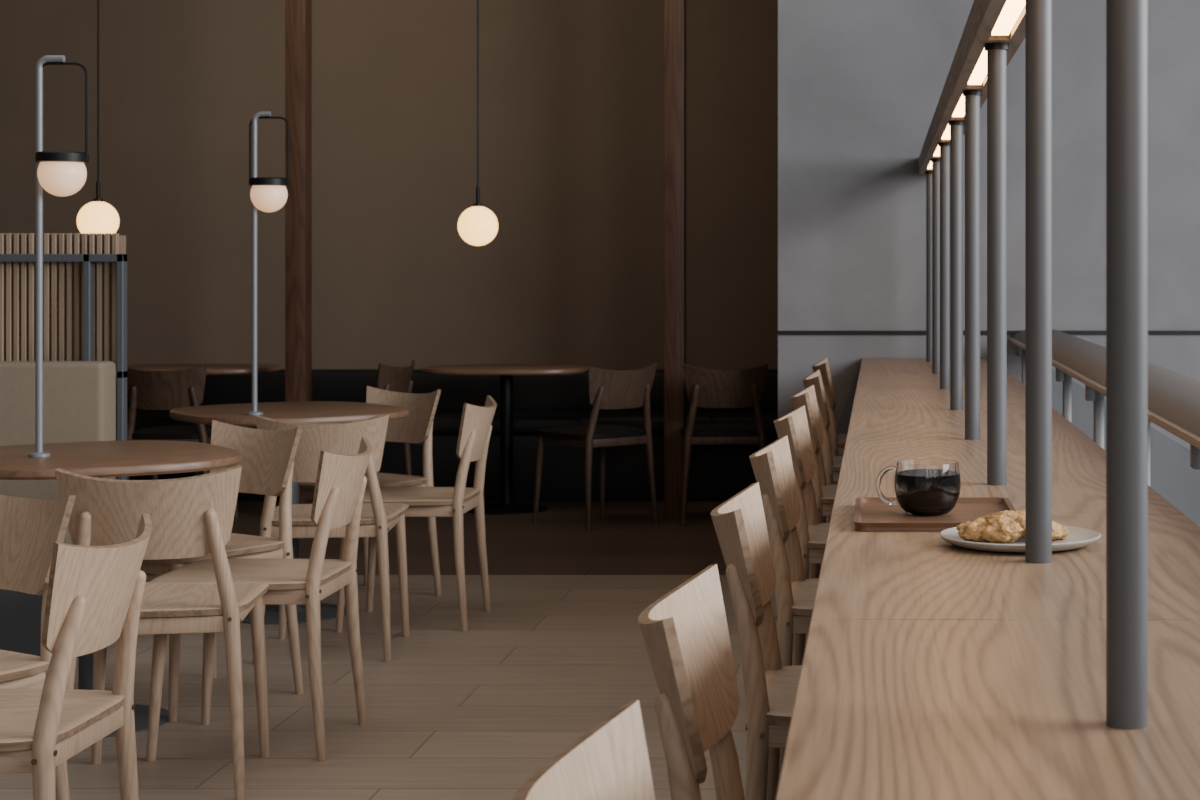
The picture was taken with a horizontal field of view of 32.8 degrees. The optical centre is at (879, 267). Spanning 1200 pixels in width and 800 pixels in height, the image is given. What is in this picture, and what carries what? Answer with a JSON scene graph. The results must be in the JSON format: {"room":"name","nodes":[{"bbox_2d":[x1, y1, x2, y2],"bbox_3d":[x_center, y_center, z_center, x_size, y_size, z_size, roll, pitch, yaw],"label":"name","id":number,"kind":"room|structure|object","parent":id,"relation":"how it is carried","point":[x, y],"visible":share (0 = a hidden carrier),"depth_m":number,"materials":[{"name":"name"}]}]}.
{"room":"restaurant","nodes":[
{"label":"restaurant","id":0,"kind":"room"},
{"bbox_2d":[0,501,776,799],"bbox_3d":[-2.190,1.300,4.950,5.620,0.100,12.900,0,0,0],"label":"floor","id":1,"kind":"structure","parent":0,"point":[453,714],"depth_m":6.12,"materials":[{"name":"brown wood"}]},
{"bbox_2d":[0,494,75,799],"bbox_3d":[-1.928,0.857,4.028,0.446,0.789,0.519,0,0,32],"label":"dining chair","id":2,"kind":"object","parent":1,"relation":"on","point":[30,528],"visible":0.78,"depth_m":4.15,"materials":[{"name":"brown wood"}]},
{"bbox_2d":[0,361,115,657],"bbox_3d":[-3.475,0.780,6.385,1.850,0.940,0.610,0,0,0],"label":"upholstered bench","id":3,"kind":"object","parent":1,"relation":"on","point":[79,397],"visible":0.23,"depth_m":6.56,"materials":[{"name":"beige fabric"}]},
{"bbox_2d":[0,233,126,479],"bbox_3d":[-3.468,0.567,6.740,1.864,1.367,0.080,0,0,0],"label":"divider","id":4,"kind":"object","parent":1,"relation":"on","point":[85,275],"visible":0.48,"depth_m":6.74,"materials":[{"name":"brown wood"}]},
{"bbox_2d":[0,513,151,799],"bbox_3d":[-1.587,0.857,3.580,0.519,0.789,0.446,0,0,0],"label":"dining chair","id":5,"kind":"object","parent":1,"relation":"on","point":[95,593],"visible":1,"depth_m":3.50,"materials":[{"name":"brown wood"}]},
{"bbox_2d":[0,440,241,737],"bbox_3d":[-2.170,0.880,5.500,0.740,0.740,0.820,0,0,-35],"label":"cafe table","id":6,"kind":"object","parent":1,"relation":"on","point":[98,459],"visible":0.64,"depth_m":5.41,"materials":[{"name":"brown wood"}]},
{"bbox_2d":[28,55,88,456],"bbox_3d":[-2.214,-0.033,5.404,0.147,1.084,0.134,0,0,33],"label":"table lamp","id":7,"kind":"object","parent":6,"relation":"on","point":[60,173],"visible":1,"depth_m":5.39,"materials":[{"name":"grey metal"}]},
{"bbox_2d":[54,465,269,799],"bbox_3d":[-1.734,0.857,4.848,0.446,0.789,0.519,0,0,-10],"label":"dining chair","id":8,"kind":"object","parent":1,"relation":"on","point":[193,516],"visible":0.78,"depth_m":4.68,"materials":[{"name":"brown wood"}]},
{"bbox_2d":[127,365,237,518],"bbox_3d":[-3.420,0.857,9.747,0.446,0.789,0.519,0,0,0],"label":"chair","id":9,"kind":"object","parent":1,"relation":"on","point":[146,389],"visible":0.7,"depth_m":9.54,"materials":[{"name":"brown wood"}]},
{"bbox_2d":[127,364,280,476],"bbox_3d":[-3.550,0.880,10.380,0.840,0.740,0.600,0,0,0],"label":"cafe table","id":10,"kind":"object","parent":1,"relation":"on","point":[212,369],"visible":0.38,"depth_m":10.25,"materials":[{"name":"brown wood"}]},
{"bbox_2d":[140,420,303,721],"bbox_3d":[-1.981,0.857,5.827,0.446,0.789,0.519,0,0,35],"label":"dining chair","id":11,"kind":"object","parent":1,"relation":"on","point":[267,462],"visible":0.54,"depth_m":5.87,"materials":[{"name":"brown wood"}]},
{"bbox_2d":[146,437,371,761],"bbox_3d":[-1.612,0.857,5.280,0.519,0.789,0.446,0,0,0],"label":"dining chair","id":12,"kind":"object","parent":1,"relation":"on","point":[341,482],"visible":0.89,"depth_m":5.18,"materials":[{"name":"brown wood"}]},
{"bbox_2d":[169,401,409,624],"bbox_3d":[-2.130,0.880,7.220,0.760,0.740,0.840,0,0,-40],"label":"cafe table","id":13,"kind":"object","parent":1,"relation":"on","point":[298,411],"visible":0.62,"depth_m":7.11,"materials":[{"name":"brown wood"}]},
{"bbox_2d":[246,111,288,414],"bbox_3d":[-2.120,-0.018,6.940,0.134,1.054,0.134,0,0,42],"label":"table lamp","id":14,"kind":"object","parent":13,"relation":"on","point":[267,194],"visible":1,"depth_m":6.93,"materials":[{"name":"grey metal"}]},
{"bbox_2d":[285,0,311,503],"bbox_3d":[-2.910,-0.550,10.010,0.100,3.600,0.120,0,0,0],"label":"wooden column","id":15,"kind":"structure","parent":1,"relation":"on","point":[298,13],"depth_m":9.95,"materials":[{"name":"brown wood"}]},
{"bbox_2d":[253,414,409,663],"bbox_3d":[-1.787,0.857,6.528,0.446,0.789,0.519,0,0,-6],"label":"dining chair","id":16,"kind":"object","parent":1,"relation":"on","point":[378,518],"visible":0.56,"depth_m":6.35,"materials":[{"name":"brown wood"}]},
{"bbox_2d":[299,360,414,503],"bbox_3d":[-2.588,0.857,9.944,0.519,0.789,0.446,0,0,10],"label":"chair","id":17,"kind":"object","parent":1,"relation":"on","point":[389,378],"visible":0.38,"depth_m":9.85,"materials":[{"name":"brown wood"}]},
{"bbox_2d":[277,386,441,595],"bbox_3d":[-1.961,0.857,7.587,0.446,0.789,0.519,0,0,35],"label":"dining chair","id":18,"kind":"object","parent":1,"relation":"on","point":[417,428],"visible":0.51,"depth_m":7.67,"materials":[{"name":"brown wood"}]},
{"bbox_2d":[335,395,496,631],"bbox_3d":[-1.622,0.857,7.080,0.519,0.789,0.446,0,0,0],"label":"dining chair","id":19,"kind":"object","parent":1,"relation":"on","point":[475,430],"visible":0.83,"depth_m":6.96,"materials":[{"name":"brown wood"}]},
{"bbox_2d":[127,369,777,500],"bbox_3d":[-2.715,0.910,10.973,4.470,0.680,0.635,0,0,0],"label":"banquette","id":20,"kind":"object","parent":1,"relation":"on","point":[716,472],"visible":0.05,"depth_m":10.72,"materials":[{"name":"black leather"}]},
{"bbox_2d":[422,364,588,514],"bbox_3d":[-1.930,0.880,10.340,0.840,0.740,0.600,0,0,0],"label":"cafe table","id":21,"kind":"object","parent":1,"relation":"on","point":[506,372],"visible":0.93,"depth_m":10.31,"materials":[{"name":"brown wood"}]},
{"bbox_2d":[512,700,654,799],"bbox_3d":[-0.033,0.822,1.611,0.519,0.859,0.446,0,0,2],"label":"counter chair","id":22,"kind":"object","parent":1,"relation":"on","point":[610,761],"visible":1,"depth_m":1.75,"materials":[{"name":"brown wood"}]},
{"bbox_2d":[533,363,657,530],"bbox_3d":[-1.377,0.857,9.777,0.519,0.789,0.446,0,0,45],"label":"chair","id":23,"kind":"object","parent":1,"relation":"on","point":[608,388],"visible":1,"depth_m":9.65,"materials":[{"name":"brown wood"}]},
{"bbox_2d":[664,0,685,518],"bbox_3d":[-1.025,-0.550,10.010,0.100,3.600,0.120,0,0,0],"label":"wooden column","id":24,"kind":"structure","parent":1,"relation":"on","point":[674,10],"depth_m":9.95,"materials":[{"name":"brown wood"}]},
{"bbox_2d":[638,564,744,799],"bbox_3d":[-0.033,0.822,2.443,0.519,0.859,0.446,0,0,2],"label":"counter chair","id":25,"kind":"object","parent":1,"relation":"on","point":[685,632],"visible":1,"depth_m":2.54,"materials":[{"name":"brown wood"}]},
{"bbox_2d":[680,363,768,526],"bbox_3d":[-0.767,0.857,9.887,0.446,0.789,0.519,0,0,-5],"label":"chair","id":26,"kind":"object","parent":1,"relation":"on","point":[744,387],"visible":0.92,"depth_m":9.69,"materials":[{"name":"brown wood"}]},
{"bbox_2d":[710,482,801,799],"bbox_3d":[-0.033,0.822,3.464,0.519,0.859,0.446,0,0,1],"label":"counter chair","id":27,"kind":"object","parent":1,"relation":"on","point":[770,688],"visible":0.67,"depth_m":3.31,"materials":[{"name":"brown wood"}]},
{"bbox_2d":[749,435,818,777],"bbox_3d":[-0.033,0.822,4.487,0.519,0.859,0.446,0,0,2],"label":"counter chair","id":28,"kind":"object","parent":1,"relation":"on","point":[772,465],"visible":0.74,"depth_m":4.34,"materials":[{"name":"brown wood"}]},
{"bbox_2d":[774,405,829,655],"bbox_3d":[-0.033,0.822,5.510,0.519,0.859,0.446,0,0,3],"label":"counter chair","id":29,"kind":"object","parent":1,"relation":"on","point":[812,534],"visible":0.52,"depth_m":5.43,"materials":[{"name":"brown wood"}]},
{"bbox_2d":[790,385,836,577],"bbox_3d":[-0.033,0.822,6.530,0.519,0.859,0.446,0,0,1],"label":"counter chair","id":30,"kind":"object","parent":1,"relation":"on","point":[824,493],"visible":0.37,"depth_m":6.37,"materials":[{"name":"brown wood"}]},
{"bbox_2d":[803,369,842,522],"bbox_3d":[-0.033,0.822,7.551,0.519,0.859,0.446,0,0,-3],"label":"counter chair","id":31,"kind":"object","parent":1,"relation":"on","point":[832,464],"visible":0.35,"depth_m":7.36,"materials":[{"name":"brown wood"}]},
{"bbox_2d":[812,358,846,483],"bbox_3d":[-0.033,0.822,8.573,0.519,0.859,0.446,0,0,-2],"label":"counter chair","id":32,"kind":"object","parent":1,"relation":"on","point":[837,441],"visible":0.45,"depth_m":8.39,"materials":[{"name":"brown wood"}]},
{"bbox_2d":[775,358,1199,799],"bbox_3d":[0.218,0.835,4.838,0.603,0.830,8.973,0,0,0],"label":"countertop","id":33,"kind":"structure","parent":1,"relation":"on","point":[933,668],"depth_m":2.22,"materials":[{"name":"brown wood"}]},
{"bbox_2d":[925,171,931,361],"bbox_3d":[0.227,-0.007,8.992,0.048,0.855,0.048,0,0,0],"label":"support post","id":34,"kind":"object","parent":33,"relation":"on","point":[928,173],"visible":0.63,"depth_m":8.97,"materials":[{"name":"grey metal"}]},
{"bbox_2d":[853,497,1014,530],"bbox_3d":[0.092,0.412,3.360,0.269,0.014,0.357,0,0,0],"label":"serving tray","id":35,"kind":"object","parent":33,"relation":"on","point":[870,513],"visible":0.75,"depth_m":3.34,"materials":[{"name":"brown wood"}]},
{"bbox_2d":[876,459,960,515],"bbox_3d":[0.074,0.369,3.365,0.128,0.087,0.112,0,0,36],"label":"coffee mug","id":36,"kind":"object","parent":35,"relation":"on","point":[923,487],"visible":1,"depth_m":3.32,"materials":[{"name":"clear glass"}]},
{"bbox_2d":[931,159,939,373],"bbox_3d":[0.227,-0.007,7.970,0.048,0.855,0.048,0,0,0],"label":"support post","id":37,"kind":"object","parent":33,"relation":"on","point":[935,162],"visible":0.71,"depth_m":7.95,"materials":[{"name":"grey metal"}]},
{"bbox_2d":[938,142,949,388],"bbox_3d":[0.227,-0.007,6.948,0.048,0.855,0.048,0,0,0],"label":"support post","id":38,"kind":"object","parent":33,"relation":"on","point":[944,146],"visible":0.77,"depth_m":6.93,"materials":[{"name":"grey metal"}]},
{"bbox_2d":[948,121,964,409],"bbox_3d":[0.227,-0.007,5.926,0.048,0.855,0.048,0,0,0],"label":"support post","id":39,"kind":"object","parent":33,"relation":"on","point":[956,127],"visible":1,"depth_m":5.91,"materials":[{"name":"grey metal"}]},
{"bbox_2d":[963,90,981,439],"bbox_3d":[0.227,-0.007,4.904,0.048,0.855,0.048,0,0,0],"label":"support post","id":40,"kind":"object","parent":33,"relation":"on","point":[972,97],"visible":1,"depth_m":4.89,"materials":[{"name":"grey metal"}]},
{"bbox_2d":[919,0,1024,174],"bbox_3d":[0.227,-0.475,4.862,0.094,0.080,8.925,0,0,0],"label":"linear light fixture","id":41,"kind":"structure","parent":40,"relation":"on","point":[988,21],"depth_m":4.31,"materials":[{"name":"brown wood"}]},
{"bbox_2d":[985,42,1008,484],"bbox_3d":[0.227,-0.007,3.882,0.048,0.855,0.048,0,0,0],"label":"support post","id":42,"kind":"object","parent":33,"relation":"on","point":[996,52],"visible":1,"depth_m":3.87,"materials":[{"name":"grey metal"}]},
{"bbox_2d":[939,525,1100,552],"bbox_3d":[0.212,0.411,3.030,0.245,0.018,0.245,0,0,0],"label":"plate","id":43,"kind":"object","parent":33,"relation":"on","point":[1078,537],"visible":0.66,"depth_m":2.97,"materials":[{"name":"white ceramic"}]},
{"bbox_2d":[956,509,1068,542],"bbox_3d":[0.201,0.390,3.034,0.174,0.046,0.103,0,0,-8],"label":"pastry","id":44,"kind":"object","parent":43,"relation":"on","point":[1005,526],"visible":0.68,"depth_m":3.00,"materials":[{"name":"beige food"}]},
{"bbox_2d":[1025,0,1051,563],"bbox_3d":[0.227,-0.007,2.860,0.048,0.855,0.048,0,0,0],"label":"support post","id":45,"kind":"object","parent":33,"relation":"on","point":[1038,13],"visible":1,"depth_m":2.84,"materials":[{"name":"grey metal"}]},
{"bbox_2d":[1106,0,1147,729],"bbox_3d":[0.227,-0.007,1.838,0.048,0.855,0.048,0,0,0],"label":"support post","id":46,"kind":"object","parent":33,"relation":"on","point":[1126,20],"visible":1,"depth_m":1.82,"materials":[{"name":"grey metal"}]},
{"bbox_2d":[0,0,777,368],"bbox_3d":[-2.738,-0.550,11.350,4.524,3.600,0.100,0,0,0],"label":"wall","id":47,"kind":"structure","parent":0,"point":[571,92],"depth_m":11.30,"materials":[{"name":"brown paint"}]},
{"bbox_2d":[778,0,1199,526],"bbox_3d":[2.762,-0.550,9.465,6.476,3.600,0.270,0,0,0],"label":"wall","id":48,"kind":"structure","parent":0,"point":[861,83],"depth_m":9.33,"materials":[{"name":"paint"}]},
{"bbox_2d":[777,331,1199,334],"bbox_3d":[2.761,0.301,9.322,6.478,0.018,0.015,0,0,0],"label":"trim","id":49,"kind":"structure","parent":48,"relation":"attached to","point":[778,332],"depth_m":9.31,"materials":[{"name":"black metal"}]},
{"bbox_3d":[-1.950,-2.400,4.950,6.300,0.100,12.900,0,0,0],"label":"ceiling","id":50,"kind":"structure","parent":0,"visible":0},
{"bbox_2d":[77,0,118,233],"bbox_3d":[-3.530,-1.236,9.030,0.180,2.228,0.180,0,0,0],"label":"globe pendant light","id":51,"kind":"object","parent":50,"relation":"hanging from","point":[97,216],"visible":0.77,"depth_m":8.98,"materials":[{"name":"white glass"}]},
{"bbox_2d":[458,0,497,245],"bbox_3d":[-1.815,-1.225,9.030,0.180,2.250,0.180,0,0,0],"label":"globe pendant light","id":52,"kind":"object","parent":50,"relation":"hanging from","point":[477,225],"visible":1,"depth_m":8.98,"materials":[{"name":"white glass"}]},
{"bbox_3d":[2.560,1.300,3.915,3.880,0.100,10.830,0,0,0],"label":"floor","id":53,"kind":"structure","parent":0,"visible":0},
{"bbox_2d":[1009,329,1199,485],"bbox_3d":[0.743,0.765,4.963,0.285,0.970,8.725,0,0,0],"label":"balustrade railing","id":54,"kind":"object","parent":53,"relation":"on","point":[1173,397],"visible":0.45,"depth_m":5.62,"materials":[{"name":"brown wood"}]}
]}

